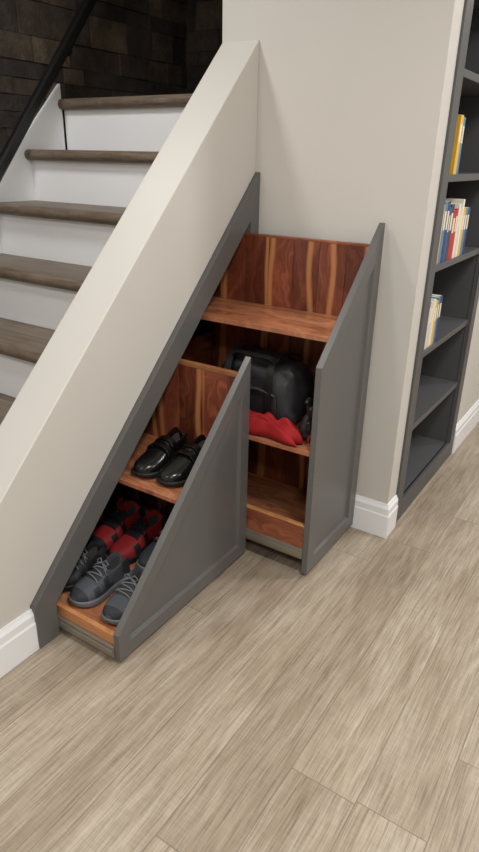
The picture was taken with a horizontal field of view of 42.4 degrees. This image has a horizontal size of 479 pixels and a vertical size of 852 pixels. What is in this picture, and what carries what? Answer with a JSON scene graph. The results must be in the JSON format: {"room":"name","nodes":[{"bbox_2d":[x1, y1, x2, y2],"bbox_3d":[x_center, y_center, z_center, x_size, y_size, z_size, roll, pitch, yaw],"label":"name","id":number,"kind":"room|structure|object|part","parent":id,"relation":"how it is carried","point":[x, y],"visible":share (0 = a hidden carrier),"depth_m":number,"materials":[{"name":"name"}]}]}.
{"room":"home stair hallway","nodes":[
{"label":"home stair hallway","id":0,"kind":"room"},
{"bbox_2d":[0,0,186,152],"bbox_3d":[-0.926,-1.089,2.405,0.018,2.027,2.370,16,27,30],"label":"stone wall","id":1,"kind":"structure","parent":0,"point":[123,47],"depth_m":2.66,"materials":[{"name":"brown stone"}]},
{"bbox_2d":[0,0,96,181],"bbox_3d":[-0.858,-1.155,2.394,0.071,1.404,1.194,16,27,30],"label":"handrail","id":2,"kind":"object","parent":1,"relation":"attached to","point":[65,47],"visible":1,"depth_m":2.41,"materials":[{"name":"black metal"}]},
{"bbox_2d":[185,0,222,93],"bbox_3d":[0.101,-1.917,2.851,0.899,0.825,0.017,16,27,30],"label":"stone wall","id":3,"kind":"structure","parent":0,"point":[204,18],"depth_m":3.05,"materials":[{"name":"black stone"}]},
{"bbox_2d":[0,421,478,851],"bbox_3d":[1.030,0.663,1.765,4.945,0.050,6.800,16,27,30],"label":"floor","id":4,"kind":"structure","parent":0,"point":[334,706],"depth_m":1.53,"materials":[{"name":"brown wood"}]},
{"bbox_2d":[0,84,211,424],"bbox_3d":[-0.551,-0.517,2.417,0.901,1.529,2.310,16,27,30],"label":"staircase","id":5,"kind":"structure","parent":4,"relation":"on","point":[60,207],"depth_m":2.32,"materials":[{"name":"brown wood"}]},
{"bbox_2d":[0,39,258,628],"bbox_3d":[-0.441,-0.236,1.683,0.142,1.606,1.560,16,27,30],"label":"wall","id":6,"kind":"structure","parent":4,"relation":"on","point":[63,424],"depth_m":1.74,"materials":[{"name":"white paint"}]},
{"bbox_2d":[0,609,38,677],"bbox_3d":[-0.691,0.634,1.518,0.014,0.133,0.467,16,27,30],"label":"baseboard","id":7,"kind":"structure","parent":6,"relation":"attached to","point":[18,638],"depth_m":1.65,"materials":[{"name":"white paint"}]},
{"bbox_2d":[30,172,259,648],"bbox_3d":[-0.309,-0.134,1.935,0.160,1.222,1.093,16,27,30],"label":"trim","id":8,"kind":"structure","parent":6,"relation":"attached to","point":[245,219],"depth_m":1.84,"materials":[{"name":"grey paint"}]},
{"bbox_2d":[56,356,250,661],"bbox_3d":[-0.373,0.151,1.893,0.545,0.700,0.630,16,27,30],"label":"drawer","id":9,"kind":"object","parent":4,"relation":"on","point":[203,533],"visible":0.64,"depth_m":1.87,"materials":[{"name":"grey paint"}]},
{"bbox_2d":[63,542,106,590],"bbox_3d":[-0.483,0.417,1.879,0.088,0.098,0.186,17,28,32],"label":"shoe","id":10,"kind":"object","parent":9,"relation":"in","point":[88,558],"visible":0.47,"depth_m":1.86,"materials":[{"name":"fabric"}]},
{"bbox_3d":[-0.548,0.551,1.786,0.505,0.036,0.014,16,27,30],"label":"slide rail","id":11,"kind":"part","parent":9,"relation":"part of","materials":[{"name":"metal"}]},
{"bbox_2d":[68,551,131,607],"bbox_3d":[-0.409,0.441,1.820,0.093,0.103,0.211,18,28,33],"label":"shoe","id":12,"kind":"object","parent":9,"relation":"in","point":[99,583],"visible":1,"depth_m":1.79,"materials":[{"name":"fabric"}]},
{"bbox_2d":[91,493,123,534],"bbox_3d":[-0.493,0.303,2.131,0.093,0.103,0.245,16,27,30],"label":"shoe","id":13,"kind":"object","parent":9,"relation":"in","point":[113,502],"visible":0.27,"depth_m":2.15,"materials":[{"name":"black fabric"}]},
{"bbox_2d":[86,496,145,553],"bbox_3d":[-0.408,0.326,2.076,0.098,0.108,0.265,15,27,28],"label":"shoe","id":14,"kind":"object","parent":9,"relation":"in","point":[107,534],"visible":0.81,"depth_m":2.04,"materials":[{"name":"fabric"}]},
{"bbox_2d":[101,566,142,624],"bbox_3d":[-0.313,0.471,1.756,0.093,0.103,0.196,12,26,24],"label":"shoe","id":15,"kind":"object","parent":9,"relation":"in","point":[113,610],"visible":0.62,"depth_m":1.72,"materials":[{"name":"fabric"}]},
{"bbox_2d":[107,504,167,563],"bbox_3d":[-0.325,0.349,2.026,0.098,0.108,0.265,16,27,30],"label":"shoe","id":16,"kind":"object","parent":9,"relation":"in","point":[142,533],"visible":0.87,"depth_m":2.00,"materials":[{"name":"fabric"}]},
{"bbox_2d":[136,530,162,570],"bbox_3d":[-0.229,0.369,1.988,0.098,0.108,0.258,16,27,30],"label":"shoe","id":17,"kind":"object","parent":9,"relation":"in","point":[146,553],"visible":0.21,"depth_m":1.92,"materials":[{"name":"fabric"}]},
{"bbox_2d":[118,432,183,503],"bbox_3d":[-0.315,0.106,1.988,0.525,0.015,0.298,16,27,30],"label":"shelf","id":18,"kind":"object","parent":9,"relation":"attached to","point":[172,494],"depth_m":1.84,"materials":[{"name":"brown wood"}]},
{"bbox_2d":[131,427,190,477],"bbox_3d":[-0.237,0.077,1.926,0.098,0.088,0.258,14,27,27],"label":"shoe","id":19,"kind":"object","parent":18,"relation":"on","point":[149,464],"visible":0.9,"depth_m":1.88,"materials":[{"name":"leather"}]},
{"bbox_2d":[156,434,205,486],"bbox_3d":[-0.152,0.100,1.878,0.098,0.088,0.258,15,27,29],"label":"shoe","id":20,"kind":"object","parent":18,"relation":"on","point":[175,472],"visible":0.62,"depth_m":1.82,"materials":[{"name":"leather"}]},
{"bbox_2d":[181,223,384,573],"bbox_3d":[0.066,-0.138,2.108,0.632,1.077,0.383,16,27,30],"label":"drawer","id":21,"kind":"object","parent":4,"relation":"on","point":[315,300],"visible":0.62,"depth_m":2.05,"materials":[{"name":"grey paint"}]},
{"bbox_2d":[201,296,337,341],"bbox_3d":[0.078,-0.360,2.032,0.600,0.016,0.257,16,27,30],"label":"shelf","id":22,"kind":"object","parent":21,"relation":"attached to","point":[307,322],"depth_m":2.00,"materials":[{"name":"brown wood"}]},
{"bbox_3d":[-0.031,0.352,2.144,0.560,0.035,0.014,16,27,30],"label":"slide rail","id":23,"kind":"part","parent":21,"relation":"part of","materials":[{"name":"metal"}]},
{"bbox_2d":[249,420,310,456],"bbox_3d":[0.052,-0.035,2.142,0.600,0.016,0.326,16,27,30],"label":"shelf","id":24,"kind":"object","parent":21,"relation":"attached to","point":[304,449],"depth_m":1.92,"materials":[{"name":"brown wood"}]},
{"bbox_2d":[222,343,314,424],"bbox_3d":[0.084,-0.158,2.096,0.347,0.236,0.235,16,27,30],"label":"duffel bag","id":25,"kind":"object","parent":24,"relation":"on","point":[280,386],"visible":0.56,"depth_m":2.00,"materials":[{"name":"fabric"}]},
{"bbox_2d":[249,409,302,446],"bbox_3d":[0.031,-0.034,1.995,0.406,0.091,0.081,16,27,30],"label":"jacket","id":26,"kind":"object","parent":24,"relation":"on","point":[282,430],"visible":0.52,"depth_m":1.93,"materials":[{"name":"red fabric"}]},
{"bbox_2d":[300,397,312,442],"bbox_3d":[0.224,-0.021,1.912,0.065,0.137,0.098,16,27,30],"label":"glove","id":27,"kind":"object","parent":24,"relation":"on","point":[306,423],"visible":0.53,"depth_m":1.90,"materials":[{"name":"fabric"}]},
{"bbox_3d":[0.324,-0.068,1.959,0.020,1.077,0.373,16,27,30],"label":"panel","id":28,"kind":"part","parent":21,"relation":"part of","materials":[{"name":"grey paint"}]},
{"bbox_2d":[396,0,478,521],"bbox_3d":[0.688,-0.835,2.246,0.307,2.298,0.765,16,27,30],"label":"built-in bookcase","id":29,"kind":"object","parent":4,"relation":"on","point":[439,370],"visible":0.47,"depth_m":2.48,"materials":[{"name":"grey paint"}]},
{"bbox_3d":[0.667,0.155,2.677,0.282,0.022,0.635,16,27,30],"label":"shelf","id":30,"kind":"part","parent":29,"relation":"part of","materials":[{"name":"grey paint"}]},
{"bbox_2d":[424,294,442,348],"bbox_3d":[0.632,-0.382,2.227,0.131,0.170,0.172,16,27,30],"label":"books","id":31,"kind":"object","parent":29,"relation":"on","point":[436,300],"visible":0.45,"depth_m":2.20,"materials":[{"name":"paper"}]},
{"bbox_3d":[0.673,-0.115,2.559,0.282,0.022,0.635,16,27,30],"label":"shelf","id":32,"kind":"part","parent":29,"relation":"part of","materials":[{"name":"grey paint"}]},
{"bbox_3d":[0.679,-0.372,2.447,0.282,0.022,0.635,16,27,30],"label":"shelf","id":33,"kind":"part","parent":29,"relation":"part of","materials":[{"name":"grey paint"}]},
{"bbox_2d":[436,198,470,264],"bbox_3d":[0.694,-0.698,2.181,0.131,0.198,0.353,16,27,30],"label":"books","id":34,"kind":"object","parent":29,"relation":"on","point":[455,216],"visible":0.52,"depth_m":2.15,"materials":[{"name":"multicoloured paper"}]},
{"bbox_3d":[0.685,-0.642,2.329,0.282,0.022,0.635,16,27,30],"label":"shelf","id":35,"kind":"part","parent":29,"relation":"part of","materials":[{"name":"grey paint"}]},
{"bbox_2d":[449,114,465,173],"bbox_3d":[0.650,-0.914,2.006,0.131,0.172,0.055,16,27,30],"label":"books","id":36,"kind":"object","parent":29,"relation":"on","point":[459,132],"visible":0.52,"depth_m":1.97,"materials":[{"name":"yellow paper"}]},
{"bbox_3d":[0.690,-0.899,2.217,0.282,0.022,0.635,16,27,30],"label":"shelf","id":37,"kind":"part","parent":29,"relation":"part of","materials":[{"name":"grey paint"}]},
{"bbox_3d":[0.696,-1.165,2.102,0.282,0.022,0.635,16,27,30],"label":"shelf","id":38,"kind":"part","parent":29,"relation":"part of","materials":[{"name":"grey paint"}]},
{"bbox_3d":[0.701,-1.421,1.990,0.282,0.022,0.635,16,27,30],"label":"shelf","id":39,"kind":"part","parent":29,"relation":"part of","materials":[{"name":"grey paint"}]},
{"bbox_2d":[222,0,478,503],"bbox_3d":[1.124,-1.255,3.229,0.739,2.300,3.200,16,27,30],"label":"wall","id":40,"kind":"structure","parent":0,"point":[354,96],"depth_m":1.89,"materials":[{"name":"white paint"}]},
{"bbox_2d":[350,495,397,538],"bbox_3d":[0.320,0.266,2.411,0.581,0.133,0.099,16,27,30],"label":"baseboard","id":41,"kind":"structure","parent":40,"relation":"attached to","point":[371,516],"depth_m":2.26,"materials":[{"name":"white paint"}]},
{"bbox_2d":[451,399,478,453],"bbox_3d":[1.651,-0.311,3.801,0.014,0.133,2.350,16,27,30],"label":"baseboard","id":42,"kind":"structure","parent":40,"relation":"attached to","point":[467,423],"depth_m":3.04,"materials":[{"name":"white paint"}]}
]}

